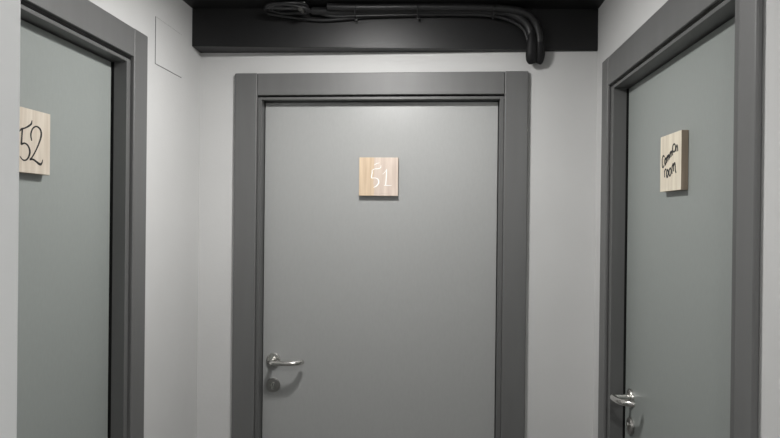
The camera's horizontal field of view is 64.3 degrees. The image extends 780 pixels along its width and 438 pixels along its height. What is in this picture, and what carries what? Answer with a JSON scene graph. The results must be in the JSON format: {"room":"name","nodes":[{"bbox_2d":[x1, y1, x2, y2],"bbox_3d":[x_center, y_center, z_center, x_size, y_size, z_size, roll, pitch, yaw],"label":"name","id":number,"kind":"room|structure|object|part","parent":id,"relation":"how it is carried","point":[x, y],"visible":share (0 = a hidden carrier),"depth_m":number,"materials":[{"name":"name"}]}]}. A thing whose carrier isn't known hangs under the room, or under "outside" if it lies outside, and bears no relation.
{"room":"hostel corridor","nodes":[
{"label":"hostel corridor","id":0,"kind":"room"},
{"bbox_2d":[0,0,20,437],"bbox_3d":[-0.733,0.427,-0.793,0.471,2.355,2.900,1,0,5],"label":"wall pier","id":1,"kind":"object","parent":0,"point":[10,10],"depth_m":0.61,"materials":[{"name":"paint"}]},
{"bbox_2d":[21,0,200,437],"bbox_3d":[-0.971,0.422,0.054,0.140,2.355,4.550,1,0,5],"label":"wall","id":2,"kind":"structure","parent":0,"point":[173,101],"depth_m":2.07,"materials":[{"name":"paint"}]},
{"bbox_2d":[17,0,147,437],"bbox_3d":[-0.840,0.524,1.358,0.152,2.147,1.032,1,0,5],"label":"door","id":3,"kind":"structure","parent":2,"relation":"in","point":[82,236],"depth_m":1.62,"materials":[{"name":"laminate"}]},
{"bbox_2d":[19,107,49,174],"bbox_3d":[-0.813,-0.174,1.386,0.019,0.143,0.146,1,0,5],"label":"door sign","id":4,"kind":"object","parent":3,"relation":"attached to","point":[34,131],"visible":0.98,"depth_m":1.40,"materials":[{"name":"beige wood"}]},
{"bbox_3d":[-0.778,-0.507,1.351,0.015,0.082,0.869,1,0,5],"label":"head casing","id":5,"kind":"part","parent":3,"relation":"part of","materials":[{"name":"laminate"}]},
{"bbox_3d":[-0.750,0.524,1.827,0.016,2.147,0.081,1,0,5],"label":"casing","id":6,"kind":"part","parent":3,"relation":"part of","materials":[{"name":"laminate"}]},
{"bbox_2d":[155,16,181,77],"bbox_3d":[-0.728,-0.561,2.043,0.002,0.149,0.198,1,0,5],"label":"access panel","id":7,"kind":"object","parent":2,"relation":"attached to","point":[168,42],"visible":1,"depth_m":2.03,"materials":[{"name":"paint"}]},
{"bbox_2d":[183,0,604,8],"bbox_3d":[-0.165,-0.797,0.007,1.726,0.100,4.790,1,0,5],"label":"ceiling","id":8,"kind":"structure","parent":0,"point":[250,4],"depth_m":2.15,"materials":[{"name":"black paint"}]},
{"bbox_2d":[263,1,310,14],"bbox_3d":[-0.356,-0.725,2.140,0.168,0.042,0.082,1,0,5],"label":"cable coil","id":9,"kind":"object","parent":8,"relation":"attached to","point":[275,7],"visible":1,"depth_m":2.11,"materials":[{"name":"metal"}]},
{"bbox_2d":[197,51,596,437],"bbox_3d":[0.009,0.427,2.328,1.726,2.355,0.140,1,0,5],"label":"wall","id":10,"kind":"structure","parent":0,"point":[562,91],"depth_m":2.22,"materials":[{"name":"paint"}]},
{"bbox_2d":[232,71,528,437],"bbox_3d":[-0.046,0.536,2.304,1.068,2.136,0.155,1,0,5],"label":"door","id":11,"kind":"structure","parent":10,"relation":"in","point":[368,316],"depth_m":2.29,"materials":[{"name":"laminate"}]},
{"bbox_3d":[-0.541,0.530,2.293,0.084,2.136,0.016,1,0,5],"label":"casing","id":12,"kind":"part","parent":11,"relation":"part of","materials":[{"name":"laminate"}]},
{"bbox_3d":[-0.383,0.528,2.283,0.132,0.018,0.059,1,0,5],"label":"lever","id":13,"kind":"part","parent":11,"relation":"part of","materials":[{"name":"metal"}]},
{"bbox_2d":[359,157,398,195],"bbox_3d":[-0.041,-0.156,2.284,0.144,0.141,0.019,1,0,5],"label":"door sign","id":14,"kind":"object","parent":11,"relation":"attached to","point":[378,176],"visible":1,"depth_m":2.28,"materials":[{"name":"brown wood"}]},
{"bbox_3d":[-0.039,-0.491,2.252,0.899,0.080,0.015,1,0,5],"label":"head casing","id":15,"kind":"part","parent":11,"relation":"part of","materials":[{"name":"laminate"}]},
{"bbox_3d":[0.440,0.541,2.214,0.084,2.136,0.016,1,0,5],"label":"casing","id":16,"kind":"part","parent":11,"relation":"part of","materials":[{"name":"laminate"}]},
{"bbox_2d":[192,8,597,52],"bbox_3d":[0.012,-0.676,2.214,1.446,0.149,0.082,1,0,5],"label":"beam","id":17,"kind":"structure","parent":10,"relation":"attached to","point":[214,30],"depth_m":2.21,"materials":[{"name":"black paint"}]},
{"bbox_2d":[267,3,544,64],"bbox_3d":[0.054,-0.649,2.173,0.983,0.202,0.084,1,0,0],"label":"pipes","id":18,"kind":"object","parent":10,"relation":"attached to","point":[523,18],"visible":0.98,"depth_m":2.16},
{"bbox_2d":[593,0,779,437],"bbox_3d":[0.611,0.439,-0.074,0.140,2.355,4.550,1,0,5],"label":"wall","id":19,"kind":"structure","parent":0,"point":[618,20],"depth_m":1.05,"materials":[{"name":"paint"}]},
{"bbox_2d":[598,0,762,437],"bbox_3d":[0.720,0.544,1.571,0.145,2.139,1.026,1,0,5],"label":"door","id":20,"kind":"structure","parent":19,"relation":"in","point":[680,270],"depth_m":1.49,"materials":[{"name":"laminate"}]},
{"bbox_3d":[0.704,0.543,2.051,0.012,2.139,0.072,1,0,5],"label":"casing","id":21,"kind":"part","parent":20,"relation":"part of","materials":[{"name":"laminate"}]},
{"bbox_3d":[0.699,0.541,1.851,0.059,0.018,0.132,1,-6,5],"label":"lever","id":22,"kind":"part","parent":20,"relation":"part of","materials":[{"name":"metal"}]},
{"bbox_3d":[0.677,-0.479,1.570,0.011,0.092,0.887,1,0,5],"label":"head casing","id":23,"kind":"part","parent":20,"relation":"part of","materials":[{"name":"laminate"}]},
{"bbox_2d":[660,130,688,191],"bbox_3d":[0.713,-0.142,1.560,0.017,0.144,0.142,1,0,5],"label":"door sign","id":24,"kind":"object","parent":20,"relation":"attached to","point":[674,146],"visible":1,"depth_m":1.53,"materials":[{"name":"brown wood"}]},
{"bbox_3d":[0.627,0.545,1.097,0.012,2.139,0.066,1,0,5],"label":"casing","id":25,"kind":"part","parent":20,"relation":"part of","materials":[{"name":"laminate"}]}
]}

